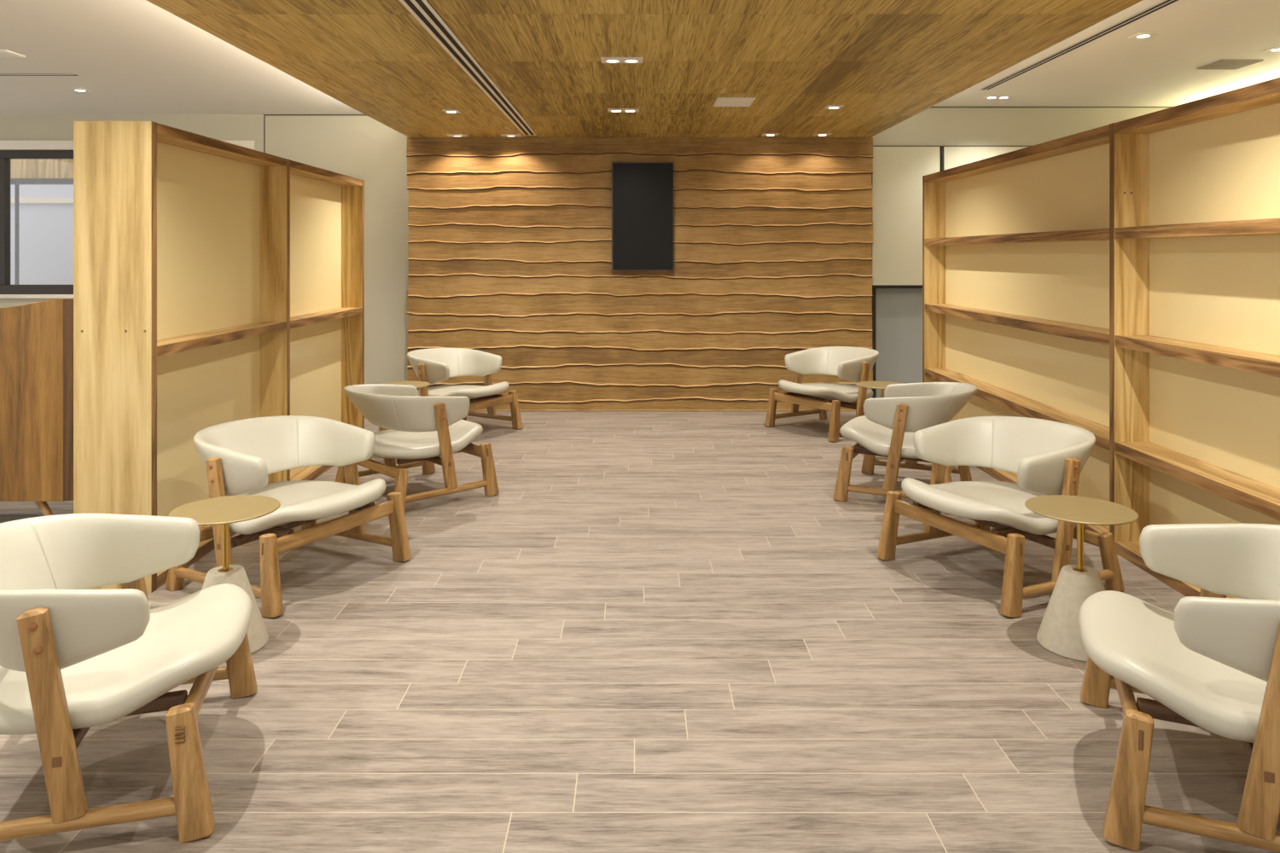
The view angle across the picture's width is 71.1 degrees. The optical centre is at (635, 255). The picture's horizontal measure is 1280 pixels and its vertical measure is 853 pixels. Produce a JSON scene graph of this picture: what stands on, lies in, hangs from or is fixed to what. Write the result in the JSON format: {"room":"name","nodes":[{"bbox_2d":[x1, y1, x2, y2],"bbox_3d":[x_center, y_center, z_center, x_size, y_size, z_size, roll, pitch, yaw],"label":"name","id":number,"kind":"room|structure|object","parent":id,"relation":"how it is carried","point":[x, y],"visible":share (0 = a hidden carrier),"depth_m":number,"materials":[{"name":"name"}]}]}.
{"room":"lobby","nodes":[
{"label":"lobby","id":0,"kind":"room"},
{"bbox_2d":[10,184,73,285],"bbox_3d":[-5.750,-0.200,11.950,6.500,3.600,0.100,0,0,0],"label":"wall","id":1,"kind":"structure","parent":0,"point":[46,229],"depth_m":11.90,"materials":[{"name":"grey paint"}]},
{"bbox_2d":[10,197,73,203],"bbox_3d":[-5.750,-0.735,11.870,6.500,0.070,0.060,0,0,0],"label":"trim","id":2,"kind":"structure","parent":1,"relation":"attached to","point":[12,200],"depth_m":11.84,"materials":[{"name":"beige"}]},
{"bbox_2d":[10,159,73,178],"bbox_3d":[-5.750,-1.020,10.500,6.500,0.240,0.100,0,0,0],"label":"trim","id":3,"kind":"structure","parent":0,"point":[19,168],"depth_m":10.45,"materials":[{"name":"brown wood"}]},
{"bbox_2d":[10,178,73,184],"bbox_3d":[-5.750,-0.870,10.480,6.500,0.060,0.160,0,0,0],"label":"trim","id":4,"kind":"structure","parent":3,"relation":"attached to","point":[13,181],"depth_m":10.40,"materials":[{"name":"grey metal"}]},
{"bbox_2d":[0,0,363,114],"bbox_3d":[-5.450,-1.523,2.740,7.100,0.080,13.480,0,0,0],"label":"ceiling","id":5,"kind":"structure","parent":0,"point":[134,56],"depth_m":7.09,"materials":[{"name":"white paint"}]},
{"bbox_2d":[0,49,25,58],"bbox_3d":[-4.620,-1.475,6.540,0.200,0.016,0.200,0,0,0],"label":"recessed light","id":6,"kind":"object","parent":5,"relation":"in","point":[3,53],"visible":1,"depth_m":6.55,"materials":[{"name":"beige"}]},
{"bbox_2d":[0,74,79,76],"bbox_3d":[-5.390,-1.480,7.335,1.620,0.005,0.090,0,0,0],"label":"ceiling vent","id":7,"kind":"object","parent":5,"relation":"in","point":[1,75],"visible":1,"depth_m":7.34,"materials":[{"name":"black"}]},
{"bbox_2d":[67,87,92,92],"bbox_3d":[-4.950,-1.478,7.985,0.130,0.010,0.150,0,0,0],"label":"recessed light","id":8,"kind":"object","parent":5,"relation":"in","point":[79,90],"visible":1,"depth_m":7.96,"materials":[{"name":"beige"}]},
{"bbox_2d":[0,114,408,383],"bbox_3d":[-5.600,0.059,9.430,6.800,3.083,0.100,0,0,0],"label":"wall","id":9,"kind":"structure","parent":0,"point":[363,148],"depth_m":9.38,"materials":[{"name":"beige paint"}]},
{"bbox_2d":[0,150,73,294],"bbox_3d":[-6.100,-0.354,9.405,4.200,1.512,0.090,0,0,0],"label":"window","id":10,"kind":"structure","parent":9,"relation":"in","point":[5,155],"depth_m":9.36,"materials":[{"name":"brown metal"}]},
{"bbox_2d":[0,140,254,298],"bbox_3d":[-6.120,-0.382,9.365,4.260,1.647,0.030,0,0,0],"label":"trim","id":11,"kind":"structure","parent":9,"relation":"attached to","point":[4,145],"depth_m":9.35,"materials":[{"name":"beige paint"}]},
{"bbox_2d":[263,114,366,152],"bbox_3d":[-3.046,0.059,9.383,1.692,3.083,0.013,0,0,0],"label":"trim","id":12,"kind":"structure","parent":9,"relation":"attached to","point":[264,115],"depth_m":9.38,"materials":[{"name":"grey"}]},
{"bbox_2d":[0,411,1279,852],"bbox_3d":[-1.400,1.650,4.000,15.200,0.100,16.000,0,0,0],"label":"floor","id":13,"kind":"structure","parent":0,"point":[660,631],"depth_m":3.28,"materials":[{"name":"brown wood"}]},
{"bbox_2d":[14,184,19,285],"bbox_3d":[-7.320,0.360,10.600,0.044,2.480,0.044,0,0,0],"label":"rod","id":14,"kind":"object","parent":13,"relation":"on","point":[16,186],"visible":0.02,"depth_m":10.58,"materials":[{"name":"black metal"}]},
{"bbox_2d":[0,297,73,516],"bbox_3d":[-3.900,0.927,5.450,1.263,1.358,0.500,0,0,0],"label":"cabinet","id":15,"kind":"object","parent":13,"relation":"on","point":[37,339],"visible":0.52,"depth_m":5.20,"materials":[{"name":"brown wood"}]},
{"bbox_2d":[0,513,257,843],"bbox_3d":[-1.669,1.237,2.775,0.871,0.738,0.884,0,0,-15],"label":"lounge armchair","id":16,"kind":"object","parent":13,"relation":"on","point":[75,658],"visible":1,"depth_m":2.50,"materials":[{"name":"beige leather"}]},
{"bbox_2d":[73,121,364,593],"bbox_3d":[-2.482,0.480,5.914,0.370,2.240,3.332,0,0,0],"label":"shelving unit","id":17,"kind":"object","parent":13,"relation":"on","point":[216,282],"depth_m":4.94,"materials":[{"name":"wood"},{"name":"cream painted board"}]},
{"bbox_2d":[168,494,280,662],"bbox_3d":[-1.682,1.318,3.676,0.417,0.564,0.417,0,0,0],"label":"side table","id":18,"kind":"object","parent":13,"relation":"on","point":[224,511],"visible":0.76,"depth_m":3.66,"materials":[{"name":"concrete"}]},
{"bbox_2d":[164,415,411,618],"bbox_3d":[-1.740,1.237,4.512,0.871,0.738,0.884,0,0,28],"label":"lounge armchair","id":19,"kind":"object","parent":13,"relation":"on","point":[238,457],"visible":0.88,"depth_m":4.50,"materials":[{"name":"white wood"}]},
{"bbox_2d":[381,381,430,388],"bbox_3d":[-1.870,1.318,7.220,0.417,0.564,0.417,0,0,0],"label":"side table","id":20,"kind":"object","parent":13,"relation":"on","point":[417,384],"visible":0.23,"depth_m":7.28,"materials":[{"name":"beige wood"}]},
{"bbox_2d":[335,384,499,513],"bbox_3d":[-1.506,1.237,6.045,0.871,0.738,0.884,0,0,-43],"label":"lounge armchair","id":21,"kind":"object","parent":13,"relation":"on","point":[415,431],"visible":0.93,"depth_m":5.77,"materials":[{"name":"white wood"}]},
{"bbox_2d":[407,348,522,430],"bbox_3d":[-1.619,1.237,8.125,0.871,0.738,0.884,0,0,33],"label":"lounge armchair","id":22,"kind":"object","parent":13,"relation":"on","point":[432,366],"visible":0.84,"depth_m":8.26,"materials":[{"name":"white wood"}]},
{"bbox_2d":[764,346,878,442],"bbox_3d":[1.782,1.237,8.248,0.871,0.738,0.884,0,0,-33],"label":"lounge armchair","id":23,"kind":"object","parent":13,"relation":"on","point":[854,364],"visible":0.94,"depth_m":8.25,"materials":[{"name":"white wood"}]},
{"bbox_2d":[855,381,904,459],"bbox_3d":[1.985,1.318,7.220,0.417,0.564,0.417,0,0,0],"label":"side table","id":24,"kind":"object","parent":13,"relation":"on","point":[875,385],"visible":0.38,"depth_m":7.21,"materials":[{"name":"brown wood"}]},
{"bbox_2d":[832,382,977,514],"bbox_3d":[1.847,1.237,6.064,0.871,0.738,0.884,0,0,27],"label":"lounge armchair","id":25,"kind":"object","parent":13,"relation":"on","point":[889,424],"visible":0.82,"depth_m":5.80,"materials":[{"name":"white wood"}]},
{"bbox_2d":[877,416,1124,617],"bbox_3d":[1.822,1.237,4.508,0.871,0.738,0.884,0,0,-25],"label":"lounge armchair","id":26,"kind":"object","parent":13,"relation":"on","point":[1047,457],"visible":0.95,"depth_m":4.42,"materials":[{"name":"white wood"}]},
{"bbox_2d":[1024,494,1138,662],"bbox_3d":[1.824,1.318,3.676,0.417,0.564,0.417,0,0,0],"label":"side table","id":27,"kind":"object","parent":13,"relation":"on","point":[1059,633],"visible":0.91,"depth_m":3.62,"materials":[{"name":"gold metal"}]},
{"bbox_2d":[922,76,1279,599],"bbox_3d":[2.775,0.441,4.843,0.390,2.318,6.435,0,0,0],"label":"shelving unit","id":28,"kind":"object","parent":13,"relation":"on","point":[1119,282],"depth_m":4.83,"materials":[{"name":"cream painted board"},{"name":"wood"}]},
{"bbox_2d":[1078,523,1279,852],"bbox_3d":[1.815,1.237,2.685,0.871,0.738,0.884,0,0,22],"label":"lounge armchair","id":29,"kind":"object","parent":13,"relation":"on","point":[1212,664],"visible":1,"depth_m":2.47,"materials":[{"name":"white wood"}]},
{"bbox_2d":[406,137,873,411],"bbox_3d":[0.043,0.167,9.304,4.804,2.873,0.191,0,0,0],"label":"wall","id":30,"kind":"structure","parent":0,"point":[509,247],"depth_m":9.22,"materials":[{"name":"brown wood"}]},
{"bbox_2d":[611,162,673,270],"bbox_3d":[0.070,-0.405,9.174,0.627,1.107,0.063,0,0,0],"label":"wall screen","id":31,"kind":"object","parent":30,"relation":"attached to","point":[642,192],"visible":1,"depth_m":9.14,"materials":[{"name":"grey"}]},
{"bbox_2d":[146,0,1142,137],"bbox_3d":[0.043,-1.250,2.625,4.755,0.060,13.250,0,0,0],"label":"ceiling","id":32,"kind":"structure","parent":0,"point":[887,62],"depth_m":5.42,"materials":[{"name":"brown wood"}]},
{"bbox_2d":[442,109,460,112],"bbox_3d":[-1.550,-1.215,7.535,0.130,0.010,0.150,0,0,0],"label":"recessed light","id":33,"kind":"object","parent":32,"relation":"in","point":[444,110],"visible":1,"depth_m":7.49,"materials":[{"name":"beige metal"}]},
{"bbox_2d":[446,133,468,136],"bbox_3d":[-1.800,-1.215,9.050,0.200,0.010,0.150,0,0,0],"label":"recessed light","id":34,"kind":"object","parent":32,"relation":"in","point":[448,135],"visible":1,"depth_m":9.01,"materials":[{"name":"beige metal"}]},
{"bbox_2d":[398,0,536,135],"bbox_3d":[-1.060,-1.216,5.510,0.130,0.005,7.040,0,0,0],"label":"ceiling vent","id":35,"kind":"object","parent":32,"relation":"in","point":[421,10],"visible":1,"depth_m":5.44,"materials":[{"name":"black"}]},
{"bbox_2d":[500,133,521,136],"bbox_3d":[-1.260,-1.215,9.050,0.200,0.010,0.150,0,0,0],"label":"recessed light","id":36,"kind":"object","parent":32,"relation":"in","point":[502,135],"visible":1,"depth_m":9.01,"materials":[{"name":"beige"}]},
{"bbox_2d":[600,57,643,63],"bbox_3d":[-0.085,-1.215,5.570,0.260,0.010,0.150,0,0,0],"label":"recessed light","id":37,"kind":"object","parent":32,"relation":"in","point":[604,60],"visible":1,"depth_m":5.54,"materials":[{"name":"beige"}]},
{"bbox_2d":[607,108,639,111],"bbox_3d":[-0.105,-1.215,7.490,0.260,0.010,0.150,0,0,0],"label":"recessed light","id":38,"kind":"object","parent":32,"relation":"in","point":[608,109],"visible":1,"depth_m":7.44,"materials":[{"name":"beige"}]},
{"bbox_2d":[713,97,756,106],"bbox_3d":[0.775,-1.212,7.070,0.295,0.016,0.360,0,0,0],"label":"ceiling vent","id":39,"kind":"object","parent":32,"relation":"attached to","point":[720,101],"visible":1,"depth_m":7.03,"materials":[{"name":"beige metal"}]},
{"bbox_2d":[761,133,779,135],"bbox_3d":[1.350,-1.215,8.980,0.170,0.010,0.150,0,0,0],"label":"recessed light","id":40,"kind":"object","parent":32,"relation":"in","point":[763,134],"visible":1,"depth_m":8.95,"materials":[{"name":"beige metal"}]},
{"bbox_2d":[812,133,831,135],"bbox_3d":[1.870,-1.215,8.980,0.170,0.010,0.150,0,0,0],"label":"recessed light","id":41,"kind":"object","parent":32,"relation":"in","point":[815,134],"visible":1,"depth_m":8.95,"materials":[{"name":"beige metal"}]},
{"bbox_2d":[824,104,843,109],"bbox_3d":[1.620,-1.215,7.320,0.130,0.010,0.150,0,0,0],"label":"recessed light","id":42,"kind":"object","parent":32,"relation":"in","point":[829,107],"visible":1,"depth_m":7.29,"materials":[{"name":"beige metal"}]},
{"bbox_2d":[872,107,1169,145],"bbox_3d":[4.250,0.018,9.430,3.900,3.163,0.100,0,0,0],"label":"wall","id":43,"kind":"structure","parent":0,"point":[932,126],"depth_m":9.38,"materials":[{"name":"beige paint"}]},
{"bbox_2d":[871,146,943,398],"bbox_3d":[4.310,0.223,9.440,3.680,2.755,0.080,0,0,0],"label":"window","id":44,"kind":"structure","parent":43,"relation":"in","point":[897,313],"depth_m":9.44,"materials":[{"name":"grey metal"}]},
{"bbox_2d":[872,146,939,288],"bbox_3d":[2.824,-0.402,9.360,0.704,1.479,0.024,0,0,0],"label":"roller blind","id":45,"kind":"object","parent":44,"relation":"attached to","point":[898,173],"visible":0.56,"depth_m":9.36,"materials":[{"name":"beige fabric"}]},
{"bbox_2d":[872,145,1030,146],"bbox_3d":[4.325,-1.149,9.382,3.750,0.012,0.016,0,0,0],"label":"trim","id":46,"kind":"structure","parent":43,"relation":"attached to","point":[873,146],"depth_m":9.38,"materials":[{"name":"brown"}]},
{"bbox_2d":[943,146,1027,170],"bbox_3d":[3.921,-0.402,9.360,1.398,1.479,0.024,0,0,0],"label":"roller blind","id":47,"kind":"object","parent":43,"relation":"attached to","point":[953,156],"visible":0.02,"depth_m":9.36,"materials":[{"name":"beige fabric"}]},
{"bbox_2d":[930,106,1171,107],"bbox_3d":[4.325,-1.557,9.382,3.750,0.012,0.016,0,0,0],"label":"trim","id":48,"kind":"structure","parent":43,"relation":"attached to","point":[931,107],"depth_m":9.38,"materials":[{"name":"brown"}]},
{"bbox_2d":[932,0,1279,106],"bbox_3d":[4.075,-1.603,2.740,4.250,0.080,13.480,0,0,0],"label":"ceiling","id":49,"kind":"structure","parent":0,"point":[1114,69],"depth_m":7.21,"materials":[{"name":"white paint"}]},
{"bbox_2d":[981,95,1013,98],"bbox_3d":[3.555,-1.558,8.800,0.260,0.010,0.150,0,0,0],"label":"recessed light","id":50,"kind":"object","parent":49,"relation":"in","point":[986,96],"visible":1,"depth_m":8.78,"materials":[{"name":"beige metal"}]},
{"bbox_2d":[978,0,1180,90],"bbox_3d":[3.275,-1.560,5.210,0.090,0.004,6.440,0,0,0],"label":"ceiling vent","id":51,"kind":"object","parent":49,"relation":"in","point":[1164,3],"visible":1,"depth_m":6.48,"materials":[{"name":"black"}]},
{"bbox_2d":[1128,32,1158,38],"bbox_3d":[3.590,-1.558,6.336,0.130,0.010,0.150,0,0,0],"label":"recessed light","id":52,"kind":"object","parent":49,"relation":"in","point":[1141,35],"visible":1,"depth_m":6.31,"materials":[{"name":"beige"}]},
{"bbox_2d":[1196,59,1263,69],"bbox_3d":[4.830,-1.555,7.290,0.330,0.016,0.330,0,0,0],"label":"ceiling vent","id":53,"kind":"object","parent":49,"relation":"in","point":[1222,64],"visible":1,"depth_m":7.25,"materials":[{"name":"beige"}]},
{"bbox_2d":[1262,46,1279,51],"bbox_3d":[4.836,-1.558,6.750,0.130,0.010,0.150,0,0,0],"label":"recessed light","id":54,"kind":"object","parent":49,"relation":"in","point":[1277,48],"visible":1,"depth_m":6.75,"materials":[{"name":"beige"}]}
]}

